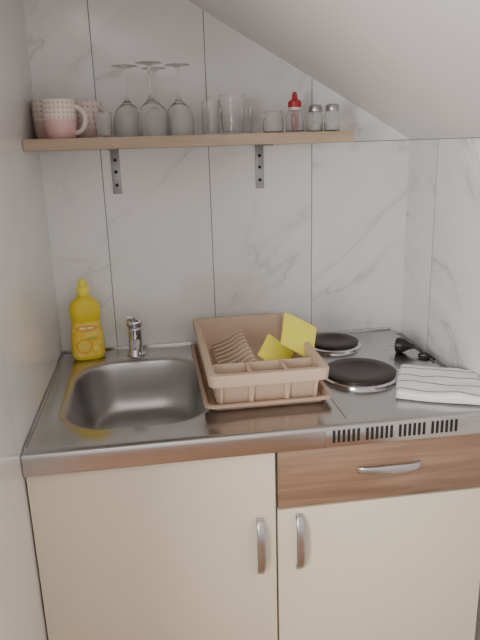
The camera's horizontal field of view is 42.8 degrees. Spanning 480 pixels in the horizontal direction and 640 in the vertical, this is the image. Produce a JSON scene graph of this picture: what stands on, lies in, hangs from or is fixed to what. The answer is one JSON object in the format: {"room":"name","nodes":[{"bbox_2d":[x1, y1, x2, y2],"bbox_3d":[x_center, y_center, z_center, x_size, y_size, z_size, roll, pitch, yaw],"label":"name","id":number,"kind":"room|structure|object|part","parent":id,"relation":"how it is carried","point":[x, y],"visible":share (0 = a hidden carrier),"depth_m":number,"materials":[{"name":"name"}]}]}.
{"room":"kitchen","nodes":[
{"label":"kitchen","id":0,"kind":"room"},
{"bbox_2d":[0,0,62,639],"bbox_3d":[-0.492,0.088,1.165,0.100,2.134,1.270,-4,16,-8],"label":"wall","id":1,"kind":"structure","parent":0,"point":[31,352],"depth_m":1.29,"materials":[{"name":"white paint"}]},
{"bbox_2d":[22,0,408,351],"bbox_3d":[-0.019,-0.133,1.894,1.258,2.134,0.100,-4,16,-8],"label":"wall","id":2,"kind":"structure","parent":0,"point":[190,234],"depth_m":1.78,"materials":[{"name":"tile"}]},
{"bbox_2d":[22,131,353,193],"bbox_3d":[-0.127,-0.410,1.623,0.808,0.149,0.236,-4,16,-8],"label":"wall shelf","id":3,"kind":"object","parent":2,"relation":"attached to","point":[259,140],"visible":1,"depth_m":1.50,"materials":[{"name":"brown wood"}]},
{"bbox_2d":[31,99,47,138],"bbox_3d":[-0.499,-0.520,1.597,0.080,0.098,0.099,-8,17,-21],"label":"mug","id":4,"kind":"object","parent":3,"relation":"on","point":[36,105],"visible":0.44,"depth_m":1.56,"materials":[{"name":"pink ceramic"}]},
{"bbox_2d":[41,98,87,138],"bbox_3d":[-0.434,-0.495,1.514,0.099,0.092,0.079,-9,18,-25],"label":"mug","id":5,"kind":"object","parent":3,"relation":"on","point":[59,114],"visible":0.92,"depth_m":1.48,"materials":[{"name":"pink ceramic"}]},
{"bbox_3d":[-0.391,-0.492,1.505,0.034,0.074,0.010,0,16,6],"label":"handle","id":6,"kind":"part","parent":5,"relation":"part of","materials":[{"name":"white ceramic"}]},
{"bbox_2d":[75,101,106,137],"bbox_3d":[-0.388,-0.522,1.605,0.096,0.092,0.076,-4,16,-8],"label":"mug","id":7,"kind":"object","parent":3,"relation":"on","point":[89,107],"visible":0.44,"depth_m":1.57,"materials":[{"name":"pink ceramic"}]},
{"bbox_3d":[-0.351,-0.516,1.585,0.034,0.074,0.010,5,17,23],"label":"handle","id":8,"kind":"part","parent":7,"relation":"part of","materials":[{"name":"white ceramic"}]},
{"bbox_2d":[93,112,111,137],"bbox_3d":[-0.337,-0.481,1.512,0.044,0.060,0.044,-4,16,-8],"label":"drinking glass","id":9,"kind":"object","parent":3,"relation":"on","point":[102,120],"visible":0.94,"depth_m":1.50,"materials":[{"name":"clear glass"}]},
{"bbox_2d":[111,64,138,136],"bbox_3d":[-0.285,-0.549,1.543,0.073,0.170,0.073,-4,16,-8],"label":"wine glass","id":10,"kind":"object","parent":3,"relation":"on","point":[126,114],"visible":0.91,"depth_m":1.53,"materials":[{"name":"clear glass"}]},
{"bbox_2d":[135,61,167,135],"bbox_3d":[-0.218,-0.537,1.497,0.073,0.170,0.073,-4,16,-8],"label":"wine glass","id":11,"kind":"object","parent":3,"relation":"on","point":[152,120],"visible":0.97,"depth_m":1.48,"materials":[{"name":"clear glass"}]},
{"bbox_2d":[141,67,166,112],"bbox_3d":[-0.220,-0.568,1.603,0.073,0.170,0.073,-4,16,-8],"label":"wine glass","id":12,"kind":"object","parent":3,"relation":"on","point":[153,69],"visible":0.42,"depth_m":1.58,"materials":[{"name":"clear glass"}]},
{"bbox_2d":[164,63,193,135],"bbox_3d":[-0.155,-0.555,1.551,0.073,0.170,0.073,-4,16,-8],"label":"wine glass","id":13,"kind":"object","parent":3,"relation":"on","point":[180,121],"visible":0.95,"depth_m":1.54,"materials":[{"name":"clear glass"}]},
{"bbox_2d":[201,100,218,134],"bbox_3d":[-0.076,-0.520,1.578,0.048,0.084,0.048,-4,16,-8],"label":"drinking glass","id":14,"kind":"object","parent":3,"relation":"on","point":[209,108],"visible":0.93,"depth_m":1.56,"materials":[{"name":"clear glass"}]},
{"bbox_2d":[219,94,245,133],"bbox_3d":[-0.018,-0.526,1.569,0.068,0.096,0.068,-4,16,-8],"label":"drinking glass","id":15,"kind":"object","parent":3,"relation":"on","point":[232,106],"visible":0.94,"depth_m":1.55,"materials":[{"name":"clear glass"}]},
{"bbox_2d":[244,98,252,133],"bbox_3d":[0.005,-0.544,1.641,0.062,0.090,0.062,-4,16,-8],"label":"drinking glass","id":16,"kind":"object","parent":3,"relation":"on","point":[248,125],"visible":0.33,"depth_m":1.62,"materials":[{"name":"clear glass"}]},
{"bbox_2d":[263,111,283,132],"bbox_3d":[0.087,-0.517,1.604,0.056,0.055,0.056,-4,16,-8],"label":"glass jar","id":17,"kind":"object","parent":3,"relation":"on","point":[273,122],"visible":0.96,"depth_m":1.58,"materials":[{"name":"clear glass"}]},
{"bbox_2d":[286,92,303,131],"bbox_3d":[0.144,-0.547,1.615,0.047,0.103,0.047,-4,16,-8],"label":"bottle","id":18,"kind":"object","parent":3,"relation":"on","point":[294,116],"visible":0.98,"depth_m":1.60,"materials":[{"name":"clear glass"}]},
{"bbox_3d":[0.143,-0.578,1.606,0.035,0.039,0.035,-4,16,-8],"label":"red lid","id":19,"kind":"part","parent":18,"relation":"part of","materials":[{"name":"plastic"}]},
{"bbox_3d":[0.145,-0.525,1.621,0.047,0.058,0.047,-4,16,-8],"label":"glass","id":20,"kind":"part","parent":18,"relation":"part of","materials":[{"name":"clear glass"}]},
{"bbox_2d":[307,104,322,131],"bbox_3d":[0.200,-0.537,1.631,0.043,0.071,0.043,-4,16,-8],"label":"spice shaker","id":21,"kind":"object","parent":3,"relation":"on","point":[315,117],"visible":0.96,"depth_m":1.62,"materials":[{"name":"clear glass"}]},
{"bbox_2d":[324,103,339,130],"bbox_3d":[0.244,-0.534,1.618,0.043,0.071,0.043,-4,16,-8],"label":"spice shaker","id":22,"kind":"object","parent":3,"relation":"on","point":[332,116],"visible":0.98,"depth_m":1.60,"materials":[{"name":"clear glass"}]},
{"bbox_2d":[188,0,479,138],"bbox_3d":[0.109,-0.501,0.017,1.453,0.935,3.520,-4,16,-8],"label":"ceiling","id":23,"kind":"structure","parent":0,"point":[413,66],"depth_m":1.30,"materials":[{"name":"paint"}]},
{"bbox_2d":[401,136,479,639],"bbox_3d":[0.820,0.619,0.385,0.100,1.462,3.420,-4,16,-8],"label":"wall","id":24,"kind":"structure","parent":0,"point":[441,296],"depth_m":1.64,"materials":[{"name":"tile"}]},
{"bbox_3d":[-0.625,1.456,0.450,3.053,0.100,3.520,-4,16,-8],"label":"floor","id":25,"kind":"structure","parent":0,"visible":0},
{"bbox_2d":[26,453,276,639],"bbox_3d":[-0.209,0.617,1.662,0.515,0.830,0.645,-4,16,-8],"label":"base cabinet","id":26,"kind":"object","parent":25,"relation":"on","point":[179,550],"visible":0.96,"depth_m":1.32,"materials":[{"name":"beige laminate"}]},
{"bbox_2d":[21,327,479,476],"bbox_3d":[0.024,0.213,1.602,1.015,0.171,0.649,-4,16,-8],"label":"countertop","id":27,"kind":"structure","parent":26,"relation":"on","point":[114,410],"depth_m":1.38,"materials":[{"name":"metal"}]},
{"bbox_2d":[69,278,104,360],"bbox_3d":[-0.438,-0.003,1.738,0.092,0.233,0.055,-6,16,-14],"label":"dish soap bottle","id":28,"kind":"object","parent":27,"relation":"on","point":[87,338],"visible":1,"depth_m":1.72,"materials":[{"name":"yellow plastic"}]},
{"bbox_2d":[60,357,209,429],"bbox_3d":[-0.250,0.244,1.560,0.358,0.152,0.454,-4,16,-8],"label":"sink basin","id":29,"kind":"object","parent":27,"relation":"in","point":[126,393],"depth_m":1.73,"materials":[{"name":"metal"}]},
{"bbox_2d":[126,316,145,356],"bbox_3d":[-0.295,0.050,1.718,0.054,0.133,0.163,-4,16,-8],"label":"faucet","id":30,"kind":"object","parent":27,"relation":"on","point":[134,323],"visible":1,"depth_m":1.75,"materials":[{"name":"silver metal"}]},
{"bbox_3d":[-0.301,0.004,1.739,0.047,0.055,0.088,-4,16,-8],"label":"lever","id":31,"kind":"part","parent":30,"relation":"part of","materials":[{"name":"silver metal"}]},
{"bbox_3d":[-0.292,0.074,1.706,0.028,0.038,0.128,-4,16,-8],"label":"spout","id":32,"kind":"part","parent":30,"relation":"part of","materials":[{"name":"silver metal"}]},
{"bbox_2d":[191,313,331,410],"bbox_3d":[0.033,0.096,1.592,0.296,0.094,0.490,-4,16,-8],"label":"dish drying rack","id":33,"kind":"object","parent":27,"relation":"on","point":[231,375],"visible":0.84,"depth_m":1.44,"materials":[{"name":"beige plastic"}]},
{"bbox_2d":[257,334,292,360],"bbox_3d":[0.090,0.088,1.547,0.060,0.095,0.097,6,18,25],"label":"cloth","id":34,"kind":"object","parent":33,"relation":"in","point":[271,349],"visible":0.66,"depth_m":1.55,"materials":[{"name":"yellow fabric"}]},
{"bbox_2d":[280,312,316,356],"bbox_3d":[0.149,0.043,1.549,0.082,0.113,0.123,1,16,10],"label":"cloth","id":35,"kind":"object","parent":33,"relation":"in","point":[296,332],"visible":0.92,"depth_m":1.55,"materials":[{"name":"yellow fabric"}]},
{"bbox_3d":[0.278,0.066,1.812,0.143,0.016,0.143,-4,16,-8],"label":"hot plate","id":36,"kind":"part","parent":27,"relation":"part of","materials":[{"name":"metal"}]},
{"bbox_3d":[0.306,0.133,1.571,0.183,0.016,0.183,-4,16,-8],"label":"hot plate","id":37,"kind":"part","parent":27,"relation":"part of","materials":[{"name":"metal"}]},
{"bbox_3d":[0.376,0.239,1.324,0.394,0.041,0.002,-4,16,-8],"label":"vent panel","id":38,"kind":"part","parent":27,"relation":"part of","materials":[{"name":"metal"}]},
{"bbox_2d":[389,337,434,359],"bbox_3d":[0.483,0.077,1.710,0.140,0.042,0.044,11,20,37],"label":"plug","id":39,"kind":"object","parent":27,"relation":"on","point":[401,344],"visible":1,"depth_m":1.71,"materials":[{"name":"black plastic"}]},
{"bbox_3d":[0.508,0.090,1.691,0.039,0.024,0.070,-4,16,-8],"label":"cord","id":40,"kind":"part","parent":39,"relation":"part of","materials":[{"name":"black rubber"}]},
{"bbox_2d":[396,364,479,404],"bbox_3d":[0.479,0.152,1.479,0.202,0.023,0.202,3,17,16],"label":"tea towel","id":41,"kind":"object","parent":27,"relation":"on","point":[414,382],"visible":1,"depth_m":1.45,"materials":[{"name":"fabric"}]},
{"bbox_3d":[0.046,0.502,1.345,0.020,0.142,0.027,-4,16,-8],"label":"handle","id":42,"kind":"part","parent":26,"relation":"part of","materials":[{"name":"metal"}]},
{"bbox_2d":[275,433,479,639],"bbox_3d":[0.292,0.583,1.729,0.497,0.830,0.645,-4,16,-8],"label":"base cabinet","id":43,"kind":"object","parent":25,"relation":"on","point":[375,541],"visible":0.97,"depth_m":1.40,"materials":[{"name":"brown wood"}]},
{"bbox_3d":[0.133,0.496,1.357,0.020,0.142,0.027,-4,16,-8],"label":"handle","id":44,"kind":"part","parent":43,"relation":"part of","materials":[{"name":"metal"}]},
{"bbox_3d":[0.324,0.328,1.363,0.493,0.137,0.018,-4,16,-8],"label":"drawer","id":45,"kind":"part","parent":43,"relation":"part of","materials":[{"name":"brown wood"}]},
{"bbox_3d":[0.330,0.325,1.343,0.146,0.020,0.019,-4,16,-8],"label":"handle","id":46,"kind":"part","parent":43,"relation":"part of","materials":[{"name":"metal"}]}
]}

